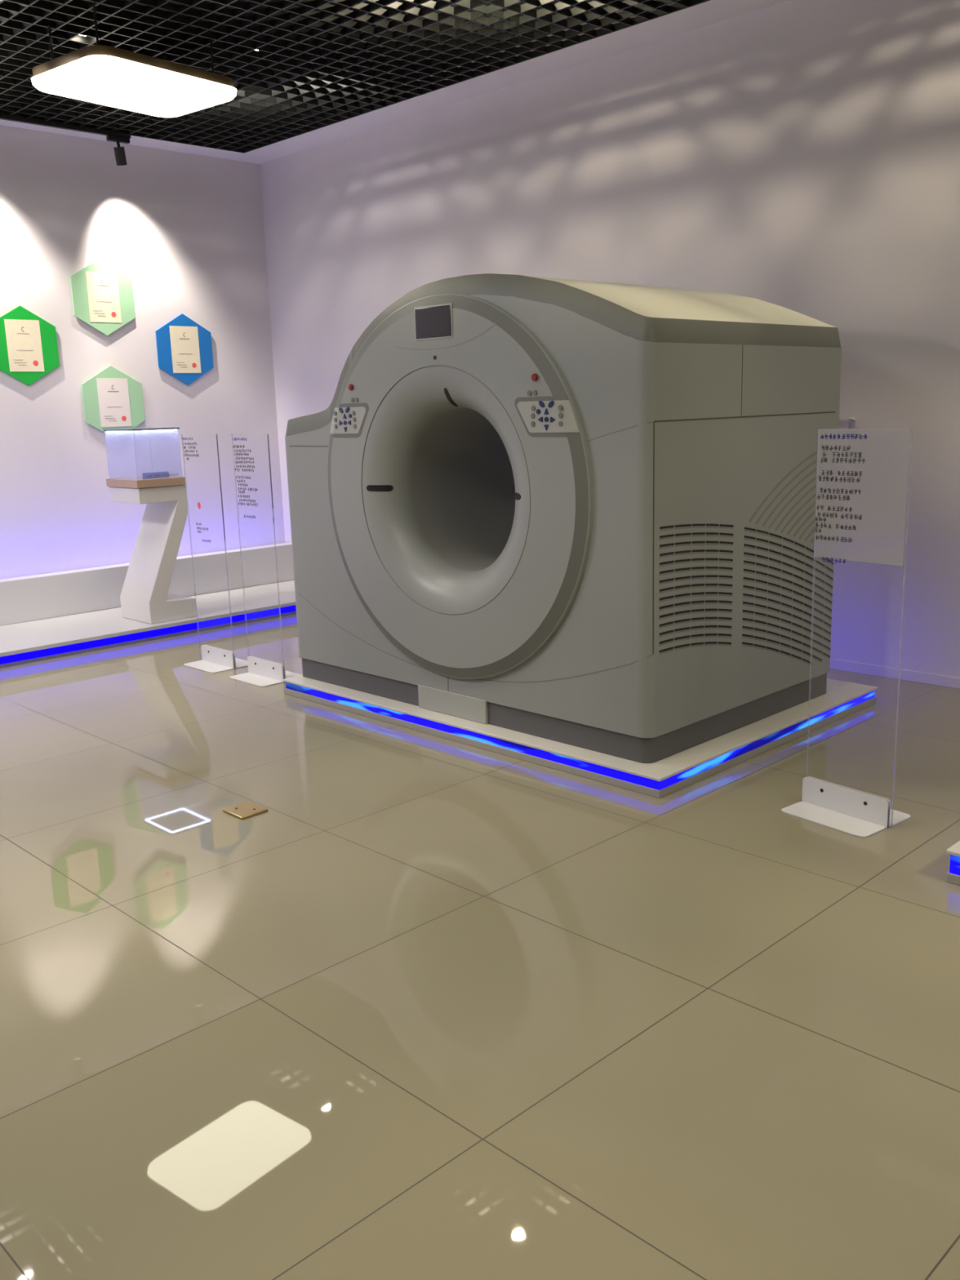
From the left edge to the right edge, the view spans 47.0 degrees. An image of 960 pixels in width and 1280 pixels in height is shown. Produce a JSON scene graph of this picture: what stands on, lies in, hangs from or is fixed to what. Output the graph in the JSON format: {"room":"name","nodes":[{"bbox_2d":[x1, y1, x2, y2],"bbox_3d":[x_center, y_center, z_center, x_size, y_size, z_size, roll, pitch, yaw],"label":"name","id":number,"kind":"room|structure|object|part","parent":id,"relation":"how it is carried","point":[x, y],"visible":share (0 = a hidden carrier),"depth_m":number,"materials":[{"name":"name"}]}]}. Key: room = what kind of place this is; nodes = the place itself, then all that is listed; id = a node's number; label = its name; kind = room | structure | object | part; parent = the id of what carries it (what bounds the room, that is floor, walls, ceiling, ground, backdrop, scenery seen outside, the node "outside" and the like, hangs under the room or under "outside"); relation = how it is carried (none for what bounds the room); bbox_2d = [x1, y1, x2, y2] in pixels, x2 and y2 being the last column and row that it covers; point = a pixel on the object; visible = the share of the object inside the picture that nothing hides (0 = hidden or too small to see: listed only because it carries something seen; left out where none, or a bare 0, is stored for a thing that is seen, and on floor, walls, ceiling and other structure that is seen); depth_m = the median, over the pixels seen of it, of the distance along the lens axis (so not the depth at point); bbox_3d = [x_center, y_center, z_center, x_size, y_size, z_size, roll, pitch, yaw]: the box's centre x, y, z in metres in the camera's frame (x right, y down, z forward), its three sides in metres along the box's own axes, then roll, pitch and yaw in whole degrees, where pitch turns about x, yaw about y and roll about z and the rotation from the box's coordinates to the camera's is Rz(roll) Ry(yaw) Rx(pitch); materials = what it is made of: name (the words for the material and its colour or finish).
{"room":"exhibition showroom","nodes":[
{"label":"exhibition showroom","id":0,"kind":"room"},
{"bbox_2d":[0,26,284,579],"bbox_3d":[-5.041,-1.694,6.066,9.180,4.200,0.150,-13,17,-43],"label":"wall","id":1,"kind":"structure","parent":0,"point":[187,230],"depth_m":8.29,"materials":[{"name":"paint"}]},
{"bbox_2d":[0,305,59,385],"bbox_3d":[-3.193,-2.061,7.731,0.476,0.542,0.020,-13,17,-43],"label":"certificate","id":2,"kind":"object","parent":1,"relation":"attached to","point":[28,347],"visible":1,"depth_m":7.74,"materials":[{"name":"green"}]},
{"bbox_2d":[70,258,135,335],"bbox_3d":[-2.759,-2.509,8.085,0.476,0.542,0.020,-13,17,-43],"label":"board","id":3,"kind":"object","parent":1,"relation":"attached to","point":[103,296],"visible":1,"depth_m":8.07,"materials":[{"name":"green plastic"}]},
{"bbox_2d":[81,365,145,439],"bbox_3d":[-2.735,-1.773,8.243,0.476,0.542,0.020,-13,17,-43],"label":"board","id":4,"kind":"object","parent":1,"relation":"attached to","point":[113,399],"visible":1,"depth_m":8.23,"materials":[{"name":"green plastic"}]},
{"bbox_2d":[0,119,243,159],"bbox_3d":[-5.000,-3.073,5.570,8.720,0.100,0.250,-13,17,-43],"label":"trim","id":5,"kind":"structure","parent":1,"relation":"attached to","point":[134,140],"depth_m":8.06,"materials":[{"name":"white paint"}]},
{"bbox_2d":[155,313,213,385],"bbox_3d":[-2.297,-2.260,8.593,0.476,0.542,0.020,-13,17,-43],"label":"certificate","id":6,"kind":"object","parent":1,"relation":"attached to","point":[184,347],"visible":1,"depth_m":8.58,"materials":[{"name":"blue plastic"}]},
{"bbox_2d":[0,0,710,153],"bbox_3d":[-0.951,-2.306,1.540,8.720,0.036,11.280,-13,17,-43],"label":"ceiling","id":7,"kind":"structure","parent":0,"point":[263,112],"depth_m":6.06,"materials":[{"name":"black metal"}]},
{"bbox_2d":[0,113,130,138],"bbox_3d":[-4.311,-3.128,6.039,5.160,0.028,0.032,-13,17,-43],"label":"track","id":8,"kind":"object","parent":7,"relation":"attached to","point":[4,117],"visible":1,"depth_m":7.45,"materials":[{"name":"black metal"}]},
{"bbox_2d":[106,134,129,165],"bbox_3d":[-2.534,-3.435,7.760,0.160,0.192,0.095,-13,17,-43],"label":"track spotlight","id":9,"kind":"object","parent":8,"relation":"hanging from","point":[120,155],"visible":1,"depth_m":7.74,"materials":[{"name":"black metal"}]},
{"bbox_2d":[31,5,236,117],"bbox_3d":[-1.803,-3.007,5.766,0.660,0.302,0.895,8,15,38],"label":"ceiling lamp","id":10,"kind":"object","parent":7,"relation":"hanging from","point":[104,75],"visible":1,"depth_m":5.62,"materials":[{"name":"beige plastic"}]},
{"bbox_2d":[31,54,236,117],"bbox_3d":[-1.799,-2.884,5.792,0.660,0.052,0.895,8,15,38],"label":"diffuser","id":11,"kind":"object","parent":10,"relation":"attached to","point":[123,82],"depth_m":5.65,"materials":[{"name":"beige plastic"}]},
{"bbox_2d":[0,613,959,1279],"bbox_3d":[-0.825,1.043,2.454,9.030,0.100,11.530,-13,17,-43],"label":"floor","id":12,"kind":"structure","parent":0,"point":[438,1008],"depth_m":2.77,"materials":[{"name":"tile"}]},
{"bbox_2d":[0,542,296,667],"bbox_3d":[-4.420,0.152,5.976,9.005,0.390,1.310,-13,17,-43],"label":"ledge","id":13,"kind":"object","parent":12,"relation":"on","point":[53,615],"visible":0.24,"depth_m":7.76,"materials":[{"name":"grey"}]},
{"bbox_2d":[0,542,284,579],"bbox_3d":[-4.774,0.061,6.322,9.005,0.255,0.305,-13,17,-43],"label":"shelf","id":14,"kind":"object","parent":13,"relation":"attached to","point":[281,543],"depth_m":8.40,"materials":[{"name":"white"}]},
{"bbox_2d":[106,475,197,624],"bbox_3d":[-2.224,-0.623,7.497,0.360,0.951,0.428,-13,17,-43],"label":"display stand","id":15,"kind":"object","parent":13,"relation":"on","point":[144,597],"visible":0.98,"depth_m":7.40,"materials":[{"name":"white paint"}]},
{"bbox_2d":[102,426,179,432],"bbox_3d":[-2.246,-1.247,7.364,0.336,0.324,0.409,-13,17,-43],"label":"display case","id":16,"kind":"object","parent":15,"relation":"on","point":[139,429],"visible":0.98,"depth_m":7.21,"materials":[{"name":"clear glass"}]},
{"bbox_2d":[106,475,186,488],"bbox_3d":[-2.241,-1.062,7.400,0.350,0.052,0.428,-13,17,-43],"label":"tray","id":17,"kind":"object","parent":15,"relation":"on","point":[172,482],"depth_m":7.28,"materials":[{"name":"brown wood"}]},
{"bbox_2d":[142,471,177,479],"bbox_3d":[-2.110,-1.090,7.289,0.257,0.040,0.005,-13,17,-43],"label":"card","id":18,"kind":"object","parent":15,"relation":"on","point":[157,474],"visible":1,"depth_m":7.27,"materials":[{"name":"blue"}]},
{"bbox_2d":[182,435,248,672],"bbox_3d":[-1.571,-0.514,6.405,0.299,1.344,0.378,-13,17,-43],"label":"sign stand","id":19,"kind":"object","parent":12,"relation":"on","point":[215,660],"visible":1,"depth_m":6.46,"materials":[{"name":"clear plastic"}]},
{"bbox_2d":[216,435,225,540],"bbox_3d":[-1.453,-0.851,6.193,0.005,0.585,0.001,-13,17,-43],"label":"print","id":20,"kind":"object","parent":19,"relation":"attached to","point":[216,435],"depth_m":6.19},
{"bbox_2d":[222,800,267,819],"bbox_3d":[-0.875,0.634,4.115,0.116,0.011,0.130,-13,17,-43],"label":"socket","id":21,"kind":"object","parent":12,"relation":"on","point":[247,809],"visible":1,"depth_m":4.10,"materials":[{"name":"gold metal"}]},
{"bbox_2d":[229,435,302,686],"bbox_3d":[-1.209,-0.449,6.044,0.299,1.344,0.347,-13,17,-43],"label":"sign stand","id":22,"kind":"object","parent":12,"relation":"on","point":[261,672],"visible":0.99,"depth_m":6.10,"materials":[{"name":"clear plastic"}]},
{"bbox_2d":[267,435,273,508],"bbox_3d":[-1.105,-0.886,5.822,0.005,0.383,0.001,-13,17,-43],"label":"print","id":23,"kind":"object","parent":22,"relation":"attached to","point":[268,435],"depth_m":5.82},
{"bbox_2d":[283,675,877,798],"bbox_3d":[0.438,0.254,5.551,1.747,0.080,2.425,-13,17,-43],"label":"plinth","id":24,"kind":"object","parent":12,"relation":"on","point":[660,779],"visible":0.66,"depth_m":4.70,"materials":[{"name":"grey"}]},
{"bbox_2d":[284,273,841,763],"bbox_3d":[0.303,-0.706,5.323,1.490,1.899,2.314,-13,17,-43],"label":"scanner","id":25,"kind":"object","parent":24,"relation":"on","point":[580,513],"visible":1,"depth_m":4.54,"materials":[{"name":"grey plastic"}]},
{"bbox_3d":[-0.195,-1.328,4.614,0.004,0.137,0.232,-13,17,-43],"label":"display frame","id":26,"kind":"part","parent":25,"relation":"part of","materials":[{"name":"grey"}]},
{"bbox_3d":[-0.168,-0.636,4.771,0.020,1.636,1.636,-13,17,-43],"label":"ring trim","id":27,"kind":"part","parent":25,"relation":"part of","materials":[{"name":"grey plastic"}]},
{"bbox_2d":[659,524,733,654],"bbox_3d":[0.850,-0.197,4.314,0.493,0.539,0.002,-13,17,-43],"label":"vent grille","id":28,"kind":"object","parent":25,"relation":"attached to","point":[696,561],"depth_m":4.31,"materials":[{"name":"grey plastic"}]},
{"bbox_2d":[742,527,833,665],"bbox_3d":[1.355,-0.184,4.823,0.755,0.693,0.002,-13,17,-43],"label":"vent grille","id":29,"kind":"object","parent":25,"relation":"attached to","point":[787,584],"depth_m":4.80,"materials":[{"name":"grey plastic"}]},
{"bbox_2d":[781,427,910,837],"bbox_3d":[1.278,-0.040,3.767,0.299,1.344,0.359,-11,15,-36],"label":"sign stand","id":30,"kind":"object","parent":12,"relation":"on","point":[852,811],"visible":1,"depth_m":3.83,"materials":[{"name":"clear plastic"}]},
{"bbox_2d":[946,840,959,885],"bbox_3d":[2.888,0.695,3.067,1.736,0.105,2.462,-13,17,-43],"label":"plinth","id":31,"kind":"object","parent":12,"relation":"on","point":[953,876],"visible":1,"depth_m":3.33,"materials":[{"name":"grey"}]},
{"bbox_2d":[260,0,959,677],"bbox_3d":[2.378,-1.727,5.162,0.150,4.200,11.830,-13,17,-43],"label":"wall","id":32,"kind":"structure","parent":0,"point":[802,157],"depth_m":5.87,"materials":[{"name":"paint"}]},
{"bbox_2d":[227,0,788,164],"bbox_3d":[2.172,-3.107,4.704,0.310,0.100,11.530,-13,17,-43],"label":"trim","id":33,"kind":"structure","parent":32,"relation":"attached to","point":[712,11],"depth_m":6.59,"materials":[{"name":"white paint"}]},
{"bbox_2d":[846,417,856,431],"bbox_3d":[1.907,-1.107,5.662,0.045,0.068,0.035,-13,17,-43],"label":"wall hook","id":34,"kind":"object","parent":32,"relation":"attached to","point":[853,420],"visible":1,"depth_m":5.67,"materials":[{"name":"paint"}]},
{"bbox_3d":[1.902,-1.133,5.653,0.035,0.013,0.035,-13,17,-43],"label":"hook arm","id":35,"kind":"part","parent":34,"relation":"part of","materials":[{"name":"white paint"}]},
{"bbox_3d":[1.919,-1.107,5.674,0.010,0.062,0.024,-13,17,-43],"label":"plate","id":36,"kind":"part","parent":34,"relation":"part of","materials":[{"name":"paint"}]},
{"bbox_2d":[829,658,959,688],"bbox_3d":[2.381,0.214,5.518,0.008,0.055,11.530,-13,17,-43],"label":"baseboard","id":37,"kind":"structure","parent":32,"relation":"attached to","point":[871,669],"depth_m":5.73,"materials":[{"name":"paint"}]}
]}

